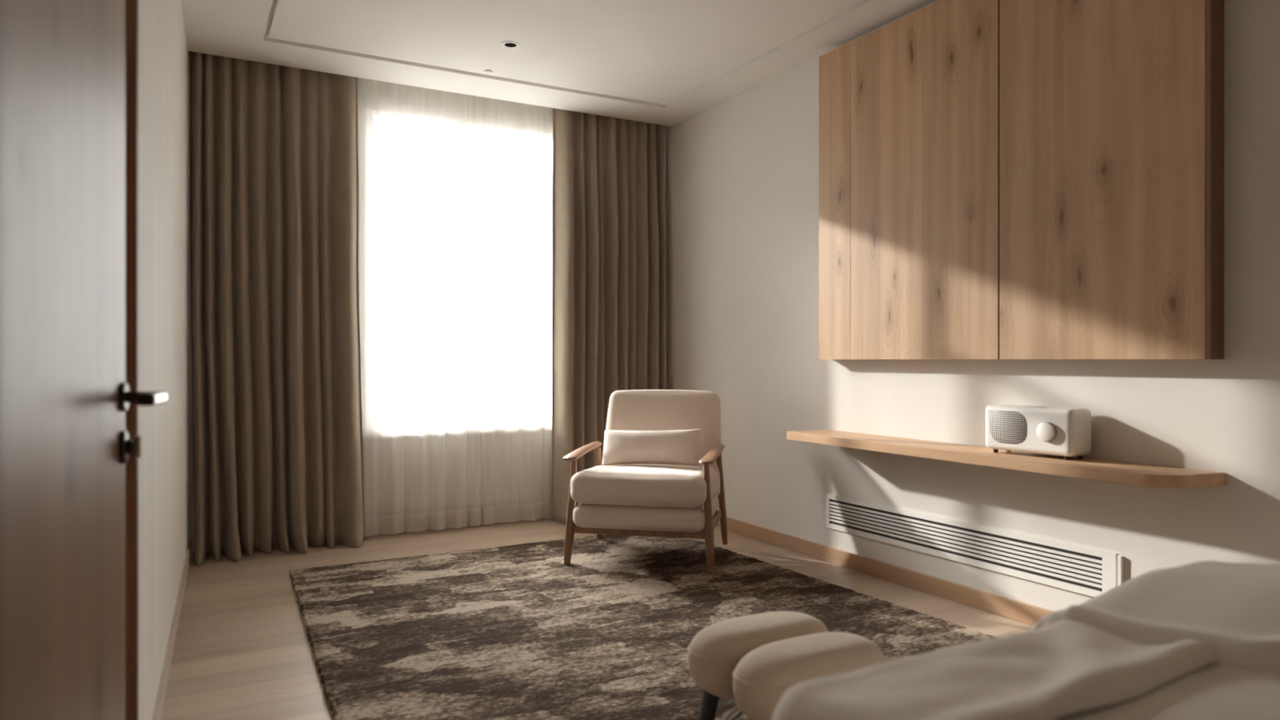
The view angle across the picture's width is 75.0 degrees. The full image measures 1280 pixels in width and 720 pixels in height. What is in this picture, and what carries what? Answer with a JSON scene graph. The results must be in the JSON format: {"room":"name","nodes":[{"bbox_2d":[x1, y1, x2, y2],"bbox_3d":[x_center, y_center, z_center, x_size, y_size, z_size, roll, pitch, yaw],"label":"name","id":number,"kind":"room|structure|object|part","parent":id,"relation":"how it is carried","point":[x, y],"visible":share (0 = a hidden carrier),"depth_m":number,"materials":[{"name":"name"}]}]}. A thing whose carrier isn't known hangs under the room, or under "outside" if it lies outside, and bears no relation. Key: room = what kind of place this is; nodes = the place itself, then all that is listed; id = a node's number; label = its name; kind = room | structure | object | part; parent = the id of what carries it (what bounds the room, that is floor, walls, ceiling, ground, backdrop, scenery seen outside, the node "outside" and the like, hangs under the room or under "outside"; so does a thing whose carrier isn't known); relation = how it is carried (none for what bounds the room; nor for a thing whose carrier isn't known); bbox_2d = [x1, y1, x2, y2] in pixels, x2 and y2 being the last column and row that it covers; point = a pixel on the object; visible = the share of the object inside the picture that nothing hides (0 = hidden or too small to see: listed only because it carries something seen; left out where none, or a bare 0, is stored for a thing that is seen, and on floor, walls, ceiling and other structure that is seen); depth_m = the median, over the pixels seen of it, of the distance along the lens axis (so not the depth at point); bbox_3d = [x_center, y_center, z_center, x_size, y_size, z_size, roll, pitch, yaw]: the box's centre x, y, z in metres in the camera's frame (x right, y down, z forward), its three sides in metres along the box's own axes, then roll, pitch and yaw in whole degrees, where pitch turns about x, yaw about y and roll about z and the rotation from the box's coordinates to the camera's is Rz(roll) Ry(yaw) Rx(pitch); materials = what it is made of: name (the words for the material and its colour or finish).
{"room":"bedroom","nodes":[
{"label":"bedroom","id":0,"kind":"room"},
{"bbox_2d":[138,0,189,719],"bbox_3d":[-1.798,-0.365,3.086,0.120,2.830,3.388,0,0,-26],"label":"wall","id":1,"kind":"structure","parent":0,"point":[163,52],"depth_m":2.63,"materials":[{"name":"white paint"}]},
{"bbox_2d":[125,0,138,719],"bbox_3d":[-1.002,-0.250,1.586,0.084,2.600,0.035,0,0,-29],"label":"trim","id":2,"kind":"structure","parent":1,"relation":"attached to","point":[131,6],"depth_m":1.59,"materials":[{"name":"brown wood"}]},
{"bbox_2d":[151,538,191,719],"bbox_3d":[-1.719,1.012,3.072,0.010,0.075,3.283,0,0,-26],"label":"baseboard","id":3,"kind":"structure","parent":1,"relation":"attached to","point":[157,709],"depth_m":2.93,"materials":[{"name":"brown wood"}]},
{"bbox_2d":[189,65,552,552],"bbox_3d":[-1.284,-0.380,5.237,3.375,2.860,0.100,0,0,-29],"label":"wall","id":4,"kind":"structure","parent":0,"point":[507,436],"depth_m":5.12,"materials":[{"name":"paint"}]},
{"bbox_2d":[357,77,470,537],"bbox_3d":[-1.404,-0.336,5.037,0.777,2.748,0.064,0,0,-28],"label":"sheer curtain","id":5,"kind":"object","parent":4,"relation":"hanging from","point":[425,517],"visible":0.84,"depth_m":5.05,"materials":[{"name":"white fabric"}]},
{"bbox_2d":[365,110,552,437],"bbox_3d":[-1.077,-0.520,5.327,1.375,1.960,0.140,0,0,-29],"label":"window","id":6,"kind":"structure","parent":4,"relation":"attached to","point":[507,422],"depth_m":5.17,"materials":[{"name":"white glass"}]},
{"bbox_3d":[-1.392,-1.298,5.180,0.520,0.365,0.006,0,0,-29],"label":"pane","id":7,"kind":"part","parent":6,"relation":"part of","materials":[{"name":"clear glass"}]},
{"bbox_3d":[-1.392,-0.347,5.180,0.520,1.455,0.006,0,0,-29],"label":"pane","id":8,"kind":"part","parent":6,"relation":"part of","materials":[{"name":"clear glass"}]},
{"bbox_3d":[-1.077,0.448,5.327,1.375,0.025,0.140,0,0,-29],"label":"sill","id":9,"kind":"part","parent":6,"relation":"part of","materials":[{"name":"white"}]},
{"bbox_3d":[-1.087,-1.490,5.347,1.315,0.020,0.045,0,0,-29],"label":"frame rail","id":10,"kind":"part","parent":6,"relation":"part of","materials":[{"name":"white"}]},
{"bbox_2d":[375,513,544,535],"bbox_3d":[-1.157,1.012,5.241,2.881,0.075,0.014,0,0,-29],"label":"baseboard","id":11,"kind":"structure","parent":4,"relation":"attached to","point":[468,513],"depth_m":5.27,"materials":[{"name":"brown wood"}]},
{"bbox_2d":[468,95,552,525],"bbox_3d":[-0.726,-0.336,5.413,0.777,2.748,0.065,0,0,-29],"label":"sheer curtain","id":12,"kind":"object","parent":4,"relation":"hanging from","point":[486,206],"visible":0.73,"depth_m":5.36,"materials":[{"name":"white fabric"}]},
{"bbox_2d":[181,0,935,126],"bbox_3d":[-0.129,-1.735,2.084,4.375,0.250,6.780,0,0,-29],"label":"ceiling","id":13,"kind":"structure","parent":0,"point":[660,62],"depth_m":4.22,"materials":[{"name":"paint"}]},
{"bbox_2d":[189,51,364,565],"bbox_3d":[-1.942,-0.334,4.542,0.896,2.753,0.258,0,0,-29],"label":"curtain","id":14,"kind":"object","parent":13,"relation":"hanging from","point":[277,391],"visible":0.94,"depth_m":4.57,"materials":[{"name":"beige fabric"}]},
{"bbox_2d":[484,70,492,74],"bbox_3d":[-0.848,-1.609,4.665,0.048,0.008,0.048,0,0,-29],"label":"ceiling sensor","id":15,"kind":"object","parent":13,"relation":"attached to","point":[488,72],"visible":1,"depth_m":4.66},
{"bbox_2d":[502,40,519,48],"bbox_3d":[-0.662,-1.611,4.266,0.090,0.004,0.090,0,0,-29],"label":"recessed light","id":16,"kind":"object","parent":13,"relation":"in","point":[508,44],"visible":1,"depth_m":4.27,"materials":[{"name":"black metal"}]},
{"bbox_2d":[551,107,666,523],"bbox_3d":[-0.162,-0.334,5.538,0.840,2.753,0.197,0,0,-29],"label":"curtain","id":17,"kind":"object","parent":13,"relation":"hanging from","point":[609,318],"visible":0.77,"depth_m":5.53,"materials":[{"name":"beige fabric"}]},
{"bbox_2d":[160,518,1032,719],"bbox_3d":[-0.129,1.080,2.084,4.375,0.060,6.780,0,0,-29],"label":"floor","id":18,"kind":"structure","parent":0,"point":[242,651],"depth_m":3.46,"materials":[{"name":"brown wood"}]},
{"bbox_2d":[288,534,995,719],"bbox_3d":[-0.019,1.037,3.169,2.376,0.024,3.279,0,0,-29],"label":"rug","id":19,"kind":"object","parent":18,"relation":"on","point":[515,632],"visible":0.81,"depth_m":3.27,"materials":[{"name":"brown carpet"}]},
{"bbox_2d":[562,389,728,572],"bbox_3d":[0.058,0.598,4.446,0.763,0.859,0.788,0,0,12],"label":"armchair","id":20,"kind":"object","parent":19,"relation":"on","point":[658,500],"visible":0.96,"depth_m":4.16,"materials":[{"name":"beige fabric"}]},
{"bbox_3d":[-0.352,0.765,4.220,0.057,0.525,0.063,0,0,12],"label":"leg","id":21,"kind":"part","parent":20,"relation":"part of","materials":[{"name":"brown wood"}]},
{"bbox_3d":[-0.298,0.482,4.435,0.074,0.048,0.580,0,0,12],"label":"armrest","id":22,"kind":"part","parent":20,"relation":"part of","materials":[{"name":"brown wood"}]},
{"bbox_3d":[-0.232,0.760,4.757,0.044,0.535,0.152,0,0,6],"label":"leg","id":23,"kind":"part","parent":20,"relation":"part of","materials":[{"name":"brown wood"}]},
{"bbox_3d":[-0.008,0.854,4.148,0.697,0.037,0.026,0,0,12],"label":"rail","id":24,"kind":"part","parent":20,"relation":"part of","materials":[{"name":"brown wood"}]},
{"bbox_2d":[570,464,719,507],"bbox_3d":[0.044,0.651,4.383,0.696,0.200,0.660,0,0,12],"label":"seat cushion","id":25,"kind":"object","parent":20,"relation":"on","point":[615,486],"depth_m":4.09,"materials":[{"name":"beige fabric"}]},
{"bbox_3d":[0.045,0.782,4.387,0.679,0.130,0.608,0,0,12],"label":"seat","id":26,"kind":"part","parent":20,"relation":"part of","materials":[{"name":"beige fabric"}]},
{"bbox_2d":[601,428,700,466],"bbox_3d":[0.059,0.468,4.470,0.533,0.201,0.144,0,0,12],"label":"lumbar pillow","id":27,"kind":"object","parent":20,"relation":"on","point":[620,446],"visible":1,"depth_m":4.42,"materials":[{"name":"beige fabric"}]},
{"bbox_3d":[0.125,0.469,4.698,0.669,0.601,0.266,0,0,12],"label":"backrest","id":28,"kind":"part","parent":20,"relation":"part of","materials":[{"name":"beige fabric"}]},
{"bbox_3d":[0.335,0.765,4.070,0.057,0.525,0.063,0,0,12],"label":"leg","id":29,"kind":"part","parent":20,"relation":"part of","materials":[{"name":"brown wood"}]},
{"bbox_3d":[0.376,0.482,4.287,0.074,0.048,0.580,0,0,12],"label":"armrest","id":30,"kind":"part","parent":20,"relation":"part of","materials":[{"name":"brown wood"}]},
{"bbox_3d":[0.383,0.846,4.352,0.024,0.047,0.570,0,0,12],"label":"rail","id":31,"kind":"part","parent":20,"relation":"part of","materials":[{"name":"brown wood"}]},
{"bbox_3d":[0.451,0.760,4.607,0.044,0.535,0.152,0,0,19],"label":"leg","id":32,"kind":"part","parent":20,"relation":"part of","materials":[{"name":"brown wood"}]},
{"bbox_2d":[687,611,828,719],"bbox_3d":[0.294,0.831,2.030,0.400,0.397,0.174,0,0,-29],"label":"footstool","id":33,"kind":"object","parent":19,"relation":"on","point":[714,653],"visible":0.59,"depth_m":1.94,"materials":[{"name":"beige fabric"}]},
{"bbox_3d":[0.152,0.900,1.952,0.076,0.258,0.048,0,0,-29],"label":"leg","id":34,"kind":"part","parent":33,"relation":"part of","materials":[{"name":"black metal"}]},
{"bbox_2d":[721,631,885,719],"bbox_3d":[0.381,0.831,1.870,0.400,0.397,0.179,0,0,-29],"label":"footstool","id":35,"kind":"object","parent":19,"relation":"on","point":[762,677],"visible":0.68,"depth_m":1.79,"materials":[{"name":"beige fabric"}]},
{"bbox_3d":[1.341,0.765,1.335,2.165,0.571,0.835,0,0,-29],"label":"bed","id":36,"kind":"object","parent":18,"relation":"on","visible":0},
{"bbox_2d":[1053,662,1279,719],"bbox_3d":[1.324,0.712,1.320,2.255,0.616,0.980,0,0,-29],"label":"sheet","id":37,"kind":"object","parent":36,"relation":"on","point":[1210,691],"visible":0.16,"depth_m":1.15,"materials":[{"name":"beige fabric"}]},
{"bbox_2d":[772,619,1217,719],"bbox_3d":[0.656,0.721,1.347,1.209,0.599,0.397,0,0,-29],"label":"throw blanket","id":38,"kind":"object","parent":37,"relation":"on","point":[1061,668],"visible":0.73,"depth_m":1.18,"materials":[{"name":"fabric"}]},
{"bbox_2d":[1029,560,1279,671],"bbox_3d":[1.309,0.612,1.376,0.982,0.491,0.914,0,0,-29],"label":"duvet","id":39,"kind":"object","parent":37,"relation":"on","point":[1233,608],"visible":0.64,"depth_m":1.39,"materials":[{"name":"fabric"}]},
{"bbox_2d":[664,0,1279,611],"bbox_3d":[1.738,-0.380,3.105,0.120,2.860,6.780,0,0,-29],"label":"wall","id":40,"kind":"structure","parent":0,"point":[742,171],"depth_m":3.66,"materials":[{"name":"paint"}]},
{"bbox_2d":[715,516,1053,626],"bbox_3d":[1.684,1.011,3.064,0.014,0.078,6.560,0,0,-29],"label":"baseboard","id":41,"kind":"structure","parent":40,"relation":"attached to","point":[1017,611],"depth_m":3.90,"materials":[{"name":"brown wood"}]},
{"bbox_2d":[825,493,1123,597],"bbox_3d":[1.349,0.786,3.676,0.014,0.176,1.572,0,0,-29],"label":"air vent","id":42,"kind":"object","parent":40,"relation":"in","point":[1086,571],"visible":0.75,"depth_m":3.51,"materials":[{"name":"white metal"}]},
{"bbox_2d":[786,429,1226,488],"bbox_3d":[1.320,0.385,3.472,0.259,0.042,1.915,0,0,-29],"label":"floating shelf","id":43,"kind":"object","parent":40,"relation":"attached to","point":[1144,475],"visible":1,"depth_m":3.08,"materials":[{"name":"brown wood"}]},
{"bbox_2d":[985,404,1091,460],"bbox_3d":[1.506,0.270,3.181,0.156,0.188,0.360,0,0,-32],"label":"radio","id":44,"kind":"object","parent":43,"relation":"on","point":[1066,432],"visible":1,"depth_m":3.10,"materials":[{"name":"white paint"}]},
{"bbox_2d":[990,410,1026,444],"bbox_3d":[1.415,0.259,3.209,0.004,0.128,0.156,0,0,-32],"label":"speaker grille","id":45,"kind":"object","parent":44,"relation":"attached to","point":[1006,427],"depth_m":3.21,"materials":[{"name":"grey fabric"}]},
{"bbox_3d":[1.502,0.177,3.202,0.044,0.003,0.120,0,0,-31],"label":"panel","id":46,"kind":"part","parent":44,"relation":"part of","materials":[{"name":"white paint"}]},
{"bbox_2d":[818,0,1224,359],"bbox_3d":[1.406,-0.782,3.502,0.080,1.560,1.870,0,0,-29],"label":"upper cabinet","id":47,"kind":"object","parent":40,"relation":"attached to","point":[998,179],"visible":1,"depth_m":3.24,"materials":[{"name":"brown wood"}]},
{"bbox_3d":[0.986,-0.782,4.206,0.019,1.560,0.230,0,0,-29],"label":"filler panel","id":48,"kind":"part","parent":47,"relation":"part of","materials":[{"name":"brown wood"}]},
{"bbox_3d":[1.245,-0.782,3.732,0.019,1.560,0.846,0,0,-29],"label":"door","id":49,"kind":"part","parent":47,"relation":"part of","materials":[{"name":"brown wood"}]},
{"bbox_3d":[1.635,-0.782,3.018,0.019,1.560,0.768,0,0,-29],"label":"door","id":50,"kind":"part","parent":47,"relation":"part of","materials":[{"name":"brown wood"}]},
{"bbox_3d":[1.851,-0.782,2.688,0.080,1.560,0.016,0,0,-29],"label":"panel","id":51,"kind":"part","parent":47,"relation":"part of","materials":[{"name":"brown wood"}]},
{"bbox_3d":[-0.090,-0.280,-0.369,0.213,2.660,2.240,0,0,-29],"label":"wall","id":52,"kind":"structure","parent":0,"visible":0},
{"bbox_2d":[0,0,1,719],"bbox_3d":[-0.546,-0.250,0.644,0.080,2.600,0.035,0,0,-29],"label":"trim","id":53,"kind":"structure","parent":52,"relation":"attached to","point":[0,0],"depth_m":0.68,"materials":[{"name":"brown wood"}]},
{"bbox_3d":[-0.818,-1.540,1.103,0.163,0.140,1.040,0,0,-29],"label":"lintel","id":54,"kind":"object","parent":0,"visible":0},
{"bbox_2d":[1,0,167,719],"bbox_3d":[-0.756,-0.198,1.096,0.111,2.484,0.860,0,0,-21],"label":"door","id":55,"kind":"structure","parent":54,"relation":"attached to","point":[66,396],"depth_m":1.15,"materials":[{"name":"brown wood"}]},
{"bbox_3d":[-0.885,0.065,1.473,0.044,0.021,0.021,0,0,-21],"label":"lever","id":56,"kind":"part","parent":55,"relation":"part of","materials":[{"name":"brown metal"}]},
{"bbox_3d":[-0.830,0.066,1.445,0.003,0.014,0.114,0,0,-21],"label":"lever","id":57,"kind":"part","parent":55,"relation":"part of","materials":[{"name":"silver metal"}]}
]}

